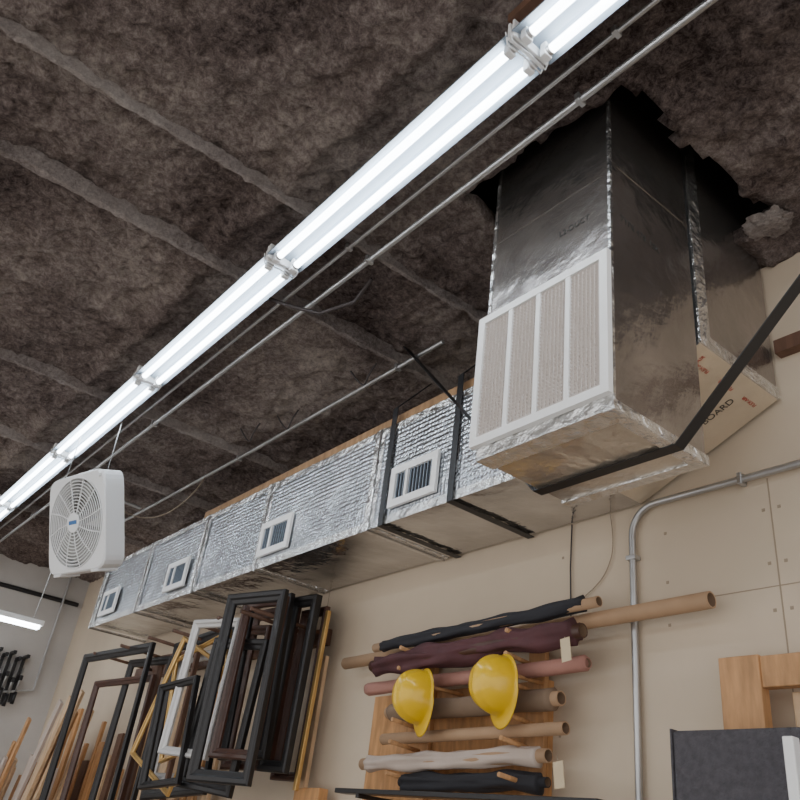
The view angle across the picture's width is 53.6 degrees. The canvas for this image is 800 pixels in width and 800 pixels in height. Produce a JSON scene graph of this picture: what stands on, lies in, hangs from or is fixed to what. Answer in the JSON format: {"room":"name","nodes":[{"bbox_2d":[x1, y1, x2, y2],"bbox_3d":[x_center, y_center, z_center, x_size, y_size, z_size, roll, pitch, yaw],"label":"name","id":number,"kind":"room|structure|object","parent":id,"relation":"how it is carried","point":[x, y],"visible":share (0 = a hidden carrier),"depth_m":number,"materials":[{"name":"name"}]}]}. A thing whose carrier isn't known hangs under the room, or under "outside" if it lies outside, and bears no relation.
{"room":"woodworking shop","nodes":[
{"label":"woodworking shop","id":0,"kind":"room"},
{"bbox_2d":[0,554,89,799],"bbox_3d":[-5.126,2.170,5.891,4.800,4.100,0.120,27,-35,-30],"label":"wall","id":1,"kind":"structure","parent":0,"point":[36,704],"depth_m":7.30,"materials":[{"name":"beige paint"}]},
{"bbox_2d":[0,652,8,677],"bbox_3d":[-3.540,2.435,6.955,0.032,0.420,0.159,27,-35,-30],"label":"clamp","id":2,"kind":"object","parent":1,"relation":"attached to","point":[5,654],"visible":1,"depth_m":7.03,"materials":[{"name":"black metal"}]},
{"bbox_2d":[0,650,16,697],"bbox_3d":[-3.490,2.433,7.000,0.032,0.420,0.159,27,-35,-30],"label":"clamp","id":3,"kind":"object","parent":1,"relation":"attached to","point":[6,672],"visible":1,"depth_m":7.00,"materials":[{"name":"black metal"}]},
{"bbox_2d":[0,656,22,706],"bbox_3d":[-3.448,2.491,7.010,0.032,0.420,0.159,27,-35,-30],"label":"clamp","id":4,"kind":"object","parent":1,"relation":"attached to","point":[4,698],"visible":1,"depth_m":7.00,"materials":[{"name":"black metal"}]},
{"bbox_2d":[7,654,30,703],"bbox_3d":[-3.398,2.489,7.054,0.032,0.420,0.159,27,-35,-30],"label":"clamp","id":5,"kind":"object","parent":1,"relation":"attached to","point":[12,696],"visible":0.99,"depth_m":7.04,"materials":[{"name":"black metal"}]},
{"bbox_2d":[2,577,71,692],"bbox_3d":[-3.394,2.120,7.269,0.414,1.191,0.024,27,-35,-30],"label":"conduit","id":6,"kind":"object","parent":1,"relation":"attached to","point":[70,578],"visible":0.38,"depth_m":7.33,"materials":[{"name":"silver metal"}]},
{"bbox_2d":[0,582,78,606],"bbox_3d":[-4.318,1.354,6.841,3.150,0.038,0.040,27,-35,-30],"label":"pipe","id":7,"kind":"object","parent":1,"relation":"attached to","point":[5,585],"visible":1,"depth_m":7.41,"materials":[{"name":"black metal"}]},
{"bbox_2d":[293,788,327,799],"bbox_3d":[-0.399,1.763,3.504,0.050,0.085,0.202,27,-35,-30],"label":"wood block","id":8,"kind":"object","parent":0,"point":[303,793],"depth_m":3.47,"materials":[{"name":"brown wood"}]},
{"bbox_2d":[0,0,799,582],"bbox_3d":[-1.728,-0.841,2.966,4.843,0.151,10.261,27,-35,-30],"label":"ceiling","id":9,"kind":"structure","parent":0,"point":[303,93],"depth_m":2.77,"materials":[{"name":"brown fabric"}]},
{"bbox_2d":[0,505,13,520],"bbox_3d":[-3.248,0.918,6.221,0.148,0.172,1.294,27,-35,-30],"label":"strip light","id":10,"kind":"object","parent":9,"relation":"attached to","point":[4,511],"visible":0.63,"depth_m":5.87,"materials":[{"name":"white plastic"}]},
{"bbox_2d":[0,573,51,629],"bbox_3d":[-3.254,1.367,6.388,0.960,0.739,0.120,27,-35,-30],"label":"light","id":11,"kind":"object","parent":9,"relation":"hanging from","point":[5,616],"visible":0.8,"depth_m":6.35,"materials":[{"name":"white metal"}]},
{"bbox_2d":[0,444,71,510],"bbox_3d":[-2.441,0.495,5.294,0.148,0.172,1.294,27,-35,-30],"label":"strip light","id":12,"kind":"object","parent":9,"relation":"attached to","point":[50,465],"visible":0.78,"depth_m":5.23,"materials":[{"name":"white plastic"}]},
{"bbox_2d":[0,494,146,548],"bbox_3d":[-3.836,0.300,5.359,4.600,0.076,0.048,27,-35,-30],"label":"beam","id":13,"kind":"structure","parent":9,"relation":"attached to","point":[33,509],"depth_m":6.06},
{"bbox_2d":[49,420,123,577],"bbox_3d":[-1.655,0.513,4.309,0.520,0.876,0.294,-16,-37,35],"label":"box fan","id":14,"kind":"object","parent":9,"relation":"hanging from","point":[86,525],"visible":1,"depth_m":4.14,"materials":[{"name":"white plastic"}]},
{"bbox_2d":[51,366,159,461],"bbox_3d":[-1.631,0.070,4.364,0.148,0.172,1.304,27,-35,-30],"label":"strip light","id":15,"kind":"object","parent":9,"relation":"attached to","point":[132,393],"visible":0.82,"depth_m":4.28,"materials":[{"name":"white"}]},
{"bbox_2d":[0,424,217,510],"bbox_3d":[-3.028,-0.124,4.432,4.600,0.077,0.048,27,-35,-30],"label":"beam","id":16,"kind":"structure","parent":9,"relation":"attached to","point":[6,432],"depth_m":5.20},
{"bbox_2d":[124,500,140,509],"bbox_3d":[-1.969,0.662,5.403,0.422,0.043,0.024,25,-34,-27],"label":"conduit","id":17,"kind":"object","parent":9,"relation":"attached to","point":[125,502],"visible":0.42,"depth_m":5.46,"materials":[{"name":"grey metal"}]},
{"bbox_2d":[0,348,290,473],"bbox_3d":[-2.406,-0.449,3.718,4.600,0.073,0.045,27,-35,-30],"label":"beam","id":18,"kind":"structure","parent":9,"relation":"attached to","point":[30,363],"depth_m":4.35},
{"bbox_2d":[124,472,207,517],"bbox_3d":[-1.500,0.497,4.660,0.224,0.424,0.670,-14,-37,34],"label":"hanging cable","id":19,"kind":"object","parent":9,"relation":"hanging from","point":[207,472],"visible":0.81,"depth_m":4.85,"materials":[{"name":"beige paint"}]},
{"bbox_2d":[135,245,295,389],"bbox_3d":[-0.829,-0.351,3.445,0.148,0.172,1.264,27,-35,-30],"label":"strip light","id":20,"kind":"object","parent":9,"relation":"attached to","point":[263,279],"visible":0.9,"depth_m":3.34,"materials":[{"name":"white"}]},
{"bbox_2d":[0,140,457,390],"bbox_3d":[-1.476,-0.935,2.649,4.600,0.081,0.054,27,-35,-30],"label":"beam","id":21,"kind":"structure","parent":9,"relation":"attached to","point":[30,158],"depth_m":3.02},
{"bbox_2d":[0,16,487,322],"bbox_3d":[-1.165,-1.104,2.296,4.600,0.067,0.035,27,-35,-30],"label":"beam","id":22,"kind":"structure","parent":9,"relation":"attached to","point":[34,41],"depth_m":2.61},
{"bbox_2d":[240,423,260,441],"bbox_3d":[-0.828,0.184,4.351,0.162,0.096,0.026,-17,-38,36],"label":"hanging cable","id":23,"kind":"object","parent":9,"relation":"hanging from","point":[259,423],"visible":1,"depth_m":4.32,"materials":[{"name":"grey plastic"}]},
{"bbox_2d":[124,340,444,521],"bbox_3d":[-1.100,0.418,4.806,0.047,0.028,4.110,27,-35,-30],"label":"conduit","id":24,"kind":"object","parent":9,"relation":"attached to","point":[397,367],"visible":0.91,"depth_m":4.10,"materials":[{"name":"grey metal"}]},
{"bbox_2d":[277,410,298,429],"bbox_3d":[-0.595,0.110,4.167,0.162,0.096,0.026,-17,-38,36],"label":"hanging cable","id":25,"kind":"object","parent":9,"relation":"hanging from","point":[297,410],"visible":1,"depth_m":4.14,"materials":[{"name":"grey plastic"}]},
{"bbox_2d":[267,278,372,314],"bbox_3d":[-0.323,-0.407,3.186,0.475,0.084,0.117,-2,-31,17],"label":"cable","id":26,"kind":"object","parent":9,"relation":"attached to","point":[370,280],"visible":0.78,"depth_m":3.19,"materials":[{"name":"grey"}]},
{"bbox_2d":[0,0,660,528],"bbox_3d":[-0.436,-0.428,3.183,0.029,0.023,9.000,27,-35,-30],"label":"conduit","id":27,"kind":"object","parent":9,"relation":"attached to","point":[616,32],"visible":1,"depth_m":2.61,"materials":[{"name":"grey metal"}]},
{"bbox_2d":[0,0,717,542],"bbox_3d":[-0.673,-0.227,3.586,0.035,0.029,10.000,27,-35,-30],"label":"conduit","id":28,"kind":"object","parent":9,"relation":"attached to","point":[579,99],"visible":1,"depth_m":2.57,"materials":[{"name":"grey metal"}]},
{"bbox_2d":[350,363,376,385],"bbox_3d":[-0.173,-0.111,3.682,0.162,0.096,0.026,-17,-38,36],"label":"hanging cable","id":29,"kind":"object","parent":9,"relation":"hanging from","point":[373,367],"visible":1,"depth_m":3.65,"materials":[{"name":"grey plastic"}]},
{"bbox_2d":[266,23,543,276],"bbox_3d":[-0.047,-0.761,2.546,0.148,0.172,1.244,27,-35,-30],"label":"strip light","id":30,"kind":"object","parent":9,"relation":"attached to","point":[505,69],"visible":0.95,"depth_m":2.41,"materials":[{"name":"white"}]},
{"bbox_2d":[377,384,460,557],"bbox_3d":[0.134,0.261,3.561,0.441,0.800,0.034,27,-35,-30],"label":"strap","id":31,"kind":"object","parent":9,"relation":"hanging from","point":[395,411],"visible":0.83,"depth_m":3.38,"materials":[{"name":"black metal"}]},
{"bbox_2d":[446,364,533,538],"bbox_3d":[0.401,0.121,3.254,0.441,0.800,0.034,27,-35,-30],"label":"strap","id":32,"kind":"object","parent":9,"relation":"hanging from","point":[451,478],"visible":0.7,"depth_m":3.06,"materials":[{"name":"black metal"}]},
{"bbox_2d":[508,0,543,24],"bbox_3d":[1.093,-1.404,1.194,0.060,0.030,2.530,27,-35,-30],"label":"board","id":33,"kind":"object","parent":9,"relation":"attached to","point":[525,7],"visible":0.4,"depth_m":2.05,"materials":[{"name":"brown wood"}]},
{"bbox_2d":[509,0,627,70],"bbox_3d":[0.733,-1.170,1.652,0.148,0.172,1.254,27,-35,-30],"label":"strip light","id":34,"kind":"object","parent":9,"relation":"attached to","point":[553,27],"visible":1,"depth_m":2.00,"materials":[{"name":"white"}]},
{"bbox_2d":[403,274,799,494],"bbox_3d":[0.671,-0.220,2.439,0.107,0.979,2.383,26,-35,-29],"label":"strap","id":35,"kind":"object","parent":9,"relation":"hanging from","point":[793,291],"visible":1,"depth_m":2.02,"materials":[{"name":"black metal"}]},
{"bbox_2d":[742,205,793,240],"bbox_3d":[1.221,-0.584,2.630,0.146,0.038,0.166,27,-35,-30],"label":"tuft","id":36,"kind":"object","parent":9,"relation":"attached to","point":[774,222],"visible":1,"depth_m":2.61,"materials":[{"name":"fabric"}]},
{"bbox_2d":[21,252,799,799],"bbox_3d":[-0.037,1.469,3.456,0.120,4.100,10.330,27,-35,-30],"label":"wall","id":37,"kind":"structure","parent":0,"point":[720,541],"depth_m":2.66,"materials":[{"name":"beige paint"}]},
{"bbox_2d":[93,606,331,676],"bbox_3d":[-1.313,1.526,4.808,0.468,0.080,2.520,27,-35,-30],"label":"hanging rail","id":38,"kind":"object","parent":37,"relation":"attached to","point":[202,665],"visible":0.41,"depth_m":4.48,"materials":[{"name":"brown wood"}]},
{"bbox_2d":[39,642,155,799],"bbox_3d":[-1.916,2.066,4.960,0.030,1.000,1.000,30,-37,-34],"label":"picture frame","id":39,"kind":"object","parent":38,"relation":"hanging from","point":[148,648],"visible":1,"depth_m":5.09,"materials":[{"name":"black paint"}]},
{"bbox_2d":[59,674,156,799],"bbox_3d":[-1.817,2.126,4.879,0.030,0.800,0.820,30,-37,-34],"label":"picture frame","id":40,"kind":"object","parent":38,"relation":"hanging from","point":[151,678],"visible":0.85,"depth_m":5.02,"materials":[{"name":"brown wood"}]},
{"bbox_2d":[88,655,171,799],"bbox_3d":[-1.623,2.009,4.751,0.030,0.920,0.631,29,-36,-32],"label":"picture frame","id":41,"kind":"object","parent":38,"relation":"hanging from","point":[164,660],"visible":0.7,"depth_m":4.89,"materials":[{"name":"black paint"}]},
{"bbox_2d":[124,651,200,799],"bbox_3d":[-1.375,1.887,4.561,0.030,0.850,0.500,28,-36,-31],"label":"picture frame","id":42,"kind":"object","parent":38,"relation":"hanging from","point":[196,656],"visible":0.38,"depth_m":4.55,"materials":[{"name":"brown wood"}]},
{"bbox_2d":[129,636,224,796],"bbox_3d":[-1.172,1.632,4.152,0.711,0.799,0.020,-20,-40,40],"label":"picture frame","id":43,"kind":"object","parent":38,"relation":"hanging from","point":[167,792],"visible":0.64,"depth_m":4.28,"materials":[{"name":"gold metal"}]},
{"bbox_2d":[154,650,210,778],"bbox_3d":[-1.222,1.791,4.499,0.030,0.700,0.500,28,-36,-31],"label":"picture frame","id":44,"kind":"object","parent":38,"relation":"hanging from","point":[202,657],"visible":0.11,"depth_m":4.54,"materials":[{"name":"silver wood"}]},
{"bbox_2d":[139,627,234,799],"bbox_3d":[-1.153,1.698,4.322,0.030,0.897,0.758,28,-36,-31],"label":"picture frame","id":45,"kind":"object","parent":38,"relation":"hanging from","point":[150,794],"visible":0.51,"depth_m":4.38,"materials":[{"name":"black paint"}]},
{"bbox_2d":[137,618,239,789],"bbox_3d":[-1.060,1.499,3.949,0.568,0.826,0.050,-19,-39,38],"label":"picture frame","id":46,"kind":"object","parent":38,"relation":"hanging from","point":[163,748],"depth_m":3.94,"materials":[{"name":"white wood"}]},
{"bbox_2d":[158,629,231,762],"bbox_3d":[-1.069,1.547,4.140,0.020,0.652,0.652,30,-36,-33],"label":"picture frame","id":47,"kind":"object","parent":38,"relation":"hanging from","point":[162,759],"visible":0.36,"depth_m":4.28,"materials":[{"name":"gold metal"}]},
{"bbox_2d":[176,637,268,798],"bbox_3d":[-0.855,1.502,3.810,0.448,0.726,0.030,-16,-37,35],"label":"picture frame","id":48,"kind":"object","parent":38,"relation":"hanging from","point":[226,791],"visible":0.62,"depth_m":3.76,"materials":[{"name":"black paint"}]},
{"bbox_2d":[200,625,271,769],"bbox_3d":[-0.906,1.553,4.112,0.030,0.809,0.675,27,-35,-30],"label":"picture frame","id":49,"kind":"object","parent":38,"relation":"hanging from","point":[265,630],"visible":0.11,"depth_m":4.07,"materials":[{"name":"brown wood"}]},
{"bbox_2d":[185,589,288,786],"bbox_3d":[-0.738,1.289,3.616,0.390,0.840,0.030,-14,-36,33],"label":"picture frame","id":50,"kind":"object","parent":38,"relation":"hanging from","point":[194,773],"visible":1,"depth_m":3.59,"materials":[{"name":"black paint"}]},
{"bbox_2d":[208,596,289,760],"bbox_3d":[-0.712,1.299,3.747,0.300,0.740,0.030,-15,-37,35],"label":"picture frame","id":51,"kind":"object","parent":38,"relation":"hanging from","point":[216,751],"visible":0.47,"depth_m":3.76,"materials":[{"name":"brown wood"}]},
{"bbox_2d":[217,593,294,760],"bbox_3d":[-0.693,1.329,3.835,0.366,0.771,0.030,-19,-39,38],"label":"picture frame","id":52,"kind":"object","parent":38,"relation":"hanging from","point":[263,754],"visible":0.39,"depth_m":3.78,"materials":[{"name":"black paint"}]},
{"bbox_2d":[220,607,301,770],"bbox_3d":[-0.694,1.426,3.962,0.030,0.780,0.420,30,-36,-33],"label":"picture frame","id":53,"kind":"object","parent":38,"relation":"hanging from","point":[225,765],"visible":0.33,"depth_m":3.96,"materials":[{"name":"brown wood"}]},
{"bbox_2d":[257,594,320,773],"bbox_3d":[-0.522,1.320,3.737,0.200,0.800,0.030,-19,-39,40],"label":"picture frame","id":54,"kind":"object","parent":38,"relation":"hanging from","point":[312,601],"visible":0.84,"depth_m":3.70,"materials":[{"name":"black paint"}]},
{"bbox_2d":[259,595,322,773],"bbox_3d":[-0.553,1.376,3.882,0.030,0.830,0.328,28,-36,-31],"label":"picture frame","id":55,"kind":"object","parent":38,"relation":"hanging from","point":[321,597],"visible":0.06,"depth_m":3.85,"materials":[{"name":"black paint"}]},
{"bbox_2d":[270,606,330,781],"bbox_3d":[-0.482,1.411,3.845,0.030,0.800,0.220,28,-35,-31],"label":"picture frame","id":56,"kind":"object","parent":38,"relation":"hanging from","point":[289,777],"visible":0.64,"depth_m":3.87,"materials":[{"name":"brown wood"}]},
{"bbox_2d":[292,610,330,790],"bbox_3d":[-0.407,1.383,3.699,0.020,0.801,0.054,27,-35,-30],"label":"strip","id":57,"kind":"object","parent":38,"relation":"hanging from","point":[305,735],"visible":1,"depth_m":3.68,"materials":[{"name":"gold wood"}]},
{"bbox_2d":[570,524,572,615],"bbox_3d":[0.633,0.626,2.935,0.006,0.350,0.011,27,-35,-30],"label":"cable","id":58,"kind":"object","parent":37,"relation":"attached to","point":[571,524],"visible":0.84,"depth_m":2.96,"materials":[{"name":"grey plastic"}]},
{"bbox_2d":[585,514,612,596],"bbox_3d":[0.710,0.567,2.863,0.004,0.302,0.153,27,-35,-30],"label":"cable","id":59,"kind":"object","parent":37,"relation":"attached to","point":[610,514],"visible":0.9,"depth_m":2.81,"materials":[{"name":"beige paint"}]},
{"bbox_2d":[559,505,793,737],"bbox_3d":[0.956,0.760,2.344,0.002,0.860,1.260,27,-35,-30],"label":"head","id":60,"kind":"object","parent":37,"relation":"attached to","point":[778,506],"visible":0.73,"depth_m":2.39},
{"bbox_2d":[625,459,799,799],"bbox_3d":[1.808,0.964,0.812,0.034,2.780,3.740,27,-35,-30],"label":"conduit","id":61,"kind":"object","parent":37,"relation":"attached to","point":[741,479],"visible":1,"depth_m":2.54,"materials":[{"name":"silver metal"}]},
{"bbox_2d":[715,581,799,596],"bbox_3d":[1.981,0.075,1.285,0.002,0.003,3.820,27,-35,-30],"label":"horizontal seam","id":62,"kind":"object","parent":37,"relation":"attached to","point":[799,581],"visible":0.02,"depth_m":2.34,"materials":[{"name":"beige paint"}]},
{"bbox_2d":[766,478,793,691],"bbox_3d":[0.978,1.426,1.780,0.002,2.750,0.004,27,-35,-30],"label":"vertical seam","id":63,"kind":"object","parent":37,"relation":"attached to","point":[766,478],"visible":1,"depth_m":2.31,"materials":[{"name":"beige paint"}]},
{"bbox_2d":[773,330,799,358],"bbox_3d":[2.240,-0.691,1.447,0.040,0.050,3.230,27,-35,-30],"label":"trim","id":64,"kind":"structure","parent":37,"relation":"attached to","point":[788,345],"depth_m":2.56,"materials":[{"name":"brown wood"}]},
{"bbox_3d":[-1.726,-1.064,3.142,4.799,0.460,10.330,27,-35,-30],"label":"deck","id":65,"kind":"object","parent":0,"visible":0},
{"bbox_2d":[88,144,779,642],"bbox_3d":[-0.474,0.388,4.409,0.436,1.280,5.035,27,-35,-30],"label":"duct","id":66,"kind":"object","parent":65,"relation":"hanging from","point":[336,540],"visible":0.53,"depth_m":3.35,"materials":[{"name":"silver metal"}]},
{"bbox_2d":[97,586,120,616],"bbox_3d":[-2.066,1.433,5.622,0.014,0.180,0.300,27,-35,-30],"label":"air vent register","id":67,"kind":"object","parent":66,"relation":"attached to","point":[109,600],"visible":1,"depth_m":5.61,"materials":[{"name":"white metal"}]},
{"bbox_2d":[161,556,191,592],"bbox_3d":[-1.358,1.062,4.810,0.014,0.180,0.300,27,-35,-30],"label":"air vent register","id":68,"kind":"object","parent":66,"relation":"attached to","point":[176,575],"visible":1,"depth_m":4.80,"materials":[{"name":"white metal"}]},
{"bbox_2d":[255,512,294,557],"bbox_3d":[-0.628,0.679,3.972,0.014,0.180,0.300,27,-35,-30],"label":"air vent register","id":69,"kind":"object","parent":66,"relation":"attached to","point":[275,534],"visible":1,"depth_m":3.96,"materials":[{"name":"white metal"}]},
{"bbox_2d":[204,377,474,517],"bbox_3d":[-0.279,0.250,3.873,0.040,0.057,2.970,27,-35,-30],"label":"rail","id":70,"kind":"object","parent":66,"relation":"on","point":[469,383],"visible":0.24,"depth_m":3.84,"materials":[{"name":"brown wood"}]},
{"bbox_2d":[387,449,440,508],"bbox_3d":[0.053,0.321,3.190,0.014,0.180,0.300,27,-35,-30],"label":"air vent register","id":71,"kind":"object","parent":66,"relation":"attached to","point":[417,478],"visible":1,"depth_m":3.18,"materials":[{"name":"white metal"}]},
{"bbox_2d":[703,399,732,424],"bbox_3d":[0.978,0.072,2.548,0.025,0.001,0.228,27,-58,-30],"label":"print","id":72,"kind":"object","parent":66,"relation":"attached to","point":[730,399],"depth_m":2.52},
{"bbox_2d":[476,85,709,506],"bbox_3d":[0.605,-0.446,2.538,0.397,1.446,0.484,27,-35,-30],"label":"air duct","id":73,"kind":"object","parent":65,"relation":"hanging from","point":[611,177],"visible":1,"depth_m":2.30,"materials":[{"name":"silver metal"}]},
{"bbox_2d":[469,247,612,449],"bbox_3d":[0.386,-0.134,2.216,0.018,0.455,0.497,27,-35,-30],"label":"return air grille","id":74,"kind":"object","parent":73,"relation":"attached to","point":[546,354],"depth_m":2.19,"materials":[{"name":"white metal"}]},
{"bbox_2d":[560,214,588,235],"bbox_3d":[0.515,-0.516,2.343,0.001,0.020,0.112,27,-35,-30],"label":"print","id":75,"kind":"object","parent":73,"relation":"attached to","point":[579,222],"depth_m":2.34,"materials":[{"name":"grey"}]},
{"bbox_3d":[-2.154,2.325,1.219,4.900,0.100,10.330,27,-35,-30],"label":"floor","id":76,"kind":"structure","parent":0,"visible":0},
{"bbox_2d":[0,690,93,799],"bbox_3d":[-2.985,3.360,5.650,0.361,2.366,2.033,27,-35,-30],"label":"boards","id":77,"kind":"object","parent":76,"relation":"on","point":[28,785],"visible":0.82,"depth_m":5.55,"materials":[{"name":"wood"}]},
{"bbox_2d":[47,690,218,799],"bbox_3d":[-2.019,3.091,4.973,0.090,2.351,3.057,27,-35,-30],"label":"boards","id":78,"kind":"object","parent":76,"relation":"on","point":[84,775],"visible":0.39,"depth_m":5.63,"materials":[{"name":"brown wood"}]},
{"bbox_2d":[299,656,328,787],"bbox_3d":[-0.524,2.297,3.306,0.050,2.411,0.080,27,-35,-30],"label":"wood plank","id":79,"kind":"object","parent":76,"relation":"on","point":[308,757],"visible":0.6,"depth_m":3.73,"materials":[{"name":"brown wood"}]},
{"bbox_2d":[362,628,553,799],"bbox_3d":[0.028,1.979,2.613,0.209,2.400,1.020,27,-35,-30],"label":"storage rack","id":80,"kind":"object","parent":76,"relation":"on","point":[381,779],"visible":0.41,"depth_m":3.03,"materials":[{"name":"orange wood"}]},
{"bbox_2d":[392,668,462,736],"bbox_3d":[0.090,1.147,2.997,0.176,0.246,0.268,-17,-38,37],"label":"hard hat","id":81,"kind":"object","parent":80,"relation":"on","point":[413,690],"visible":1,"depth_m":2.92,"materials":[{"name":"yellow plastic"}]},
{"bbox_2d":[358,745,552,772],"bbox_3d":[0.161,1.317,2.898,0.071,0.092,1.011,27,-35,-30],"label":"roll","id":82,"kind":"object","parent":80,"relation":"on","point":[505,755],"visible":1,"depth_m":2.81,"materials":[{"name":"beige fabric"}]},
{"bbox_2d":[553,755,564,788],"bbox_3d":[0.488,1.127,2.401,0.022,0.098,0.051,27,-35,-30],"label":"paper tag","id":83,"kind":"object","parent":82,"relation":"hanging from","point":[558,770],"visible":1,"depth_m":2.39,"materials":[{"name":"beige paper"}]},
{"bbox_2d":[335,788,602,799],"bbox_3d":[0.213,1.399,2.766,0.170,0.033,1.330,27,-35,-30],"label":"rail","id":84,"kind":"object","parent":80,"relation":"attached to","point":[367,794],"visible":1,"depth_m":2.76,"materials":[{"name":"black metal"}]},
{"bbox_2d":[397,769,550,795],"bbox_3d":[0.234,1.343,2.782,0.074,0.089,0.750,27,-35,-30],"label":"roll","id":85,"kind":"object","parent":80,"relation":"on","point":[534,783],"visible":0.95,"depth_m":2.73,"materials":[{"name":"black fabric"}]},
{"bbox_2d":[379,721,569,744],"bbox_3d":[0.232,1.213,2.874,0.042,0.057,0.961,27,-35,-30],"label":"cardboard tube","id":86,"kind":"object","parent":80,"relation":"on","point":[560,728],"visible":1,"depth_m":2.79,"materials":[{"name":"brown cardboard"}]},
{"bbox_2d":[384,687,565,721],"bbox_3d":[0.241,1.136,2.939,0.076,0.083,0.930,27,-35,-30],"label":"roll","id":87,"kind":"object","parent":80,"relation":"on","point":[545,699],"visible":0.62,"depth_m":2.84,"materials":[{"name":"brown"}]},
{"bbox_2d":[364,655,591,695],"bbox_3d":[0.234,1.053,2.998,0.054,0.060,1.210,27,-35,-30],"label":"paper roll","id":88,"kind":"object","parent":80,"relation":"on","point":[581,663],"visible":0.65,"depth_m":2.74,"materials":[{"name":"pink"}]},
{"bbox_2d":[368,617,587,676],"bbox_3d":[0.236,0.939,2.975,0.104,0.123,1.141,27,-35,-30],"label":"roll","id":89,"kind":"object","parent":80,"relation":"on","point":[544,637],"visible":0.96,"depth_m":2.90,"materials":[{"name":"fabric"}]},
{"bbox_2d":[560,637,571,662],"bbox_3d":[0.544,0.803,2.570,0.022,0.098,0.051,27,-35,-30],"label":"paper tag","id":90,"kind":"object","parent":89,"relation":"hanging from","point":[565,642],"visible":0.88,"depth_m":2.56,"materials":[{"name":"beige paper"}]},
{"bbox_2d":[372,595,602,651],"bbox_3d":[0.272,0.867,3.025,0.058,0.080,1.221,27,-35,-30],"label":"roll","id":91,"kind":"object","parent":80,"relation":"on","point":[580,604],"visible":0.93,"depth_m":2.91,"materials":[{"name":"black fabric"}]},
{"bbox_2d":[469,654,542,729],"bbox_3d":[0.351,0.997,2.706,0.175,0.246,0.268,-14,-37,34],"label":"hard hat","id":92,"kind":"object","parent":80,"relation":"on","point":[493,680],"visible":1,"depth_m":2.63,"materials":[{"name":"yellow plastic"}]},
{"bbox_2d":[341,591,715,668],"bbox_3d":[0.337,0.914,3.032,0.052,0.074,1.901,27,-35,-30],"label":"cardboard tube","id":93,"kind":"object","parent":80,"relation":"on","point":[706,600],"visible":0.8,"depth_m":2.55,"materials":[{"name":"brown cardboard"}]},
{"bbox_2d":[670,727,799,799],"bbox_3d":[1.052,1.452,1.018,0.044,1.966,1.490,27,-35,-30],"label":"divider panel","id":94,"kind":"object","parent":76,"relation":"on","point":[723,764],"visible":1,"depth_m":1.87,"materials":[{"name":"grey fabric"}]},
{"bbox_2d":[718,652,799,728],"bbox_3d":[1.105,1.530,1.368,0.090,2.192,0.975,27,-35,-30],"label":"frame","id":95,"kind":"object","parent":76,"relation":"on","point":[746,681],"visible":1,"depth_m":2.12,"materials":[{"name":"brown wood"}]},
{"bbox_2d":[782,736,799,799],"bbox_3d":[0.742,1.569,1.258,0.030,1.930,0.025,27,-35,-30],"label":"strip","id":96,"kind":"object","parent":76,"relation":"on","point":[791,744],"visible":1,"depth_m":1.70,"materials":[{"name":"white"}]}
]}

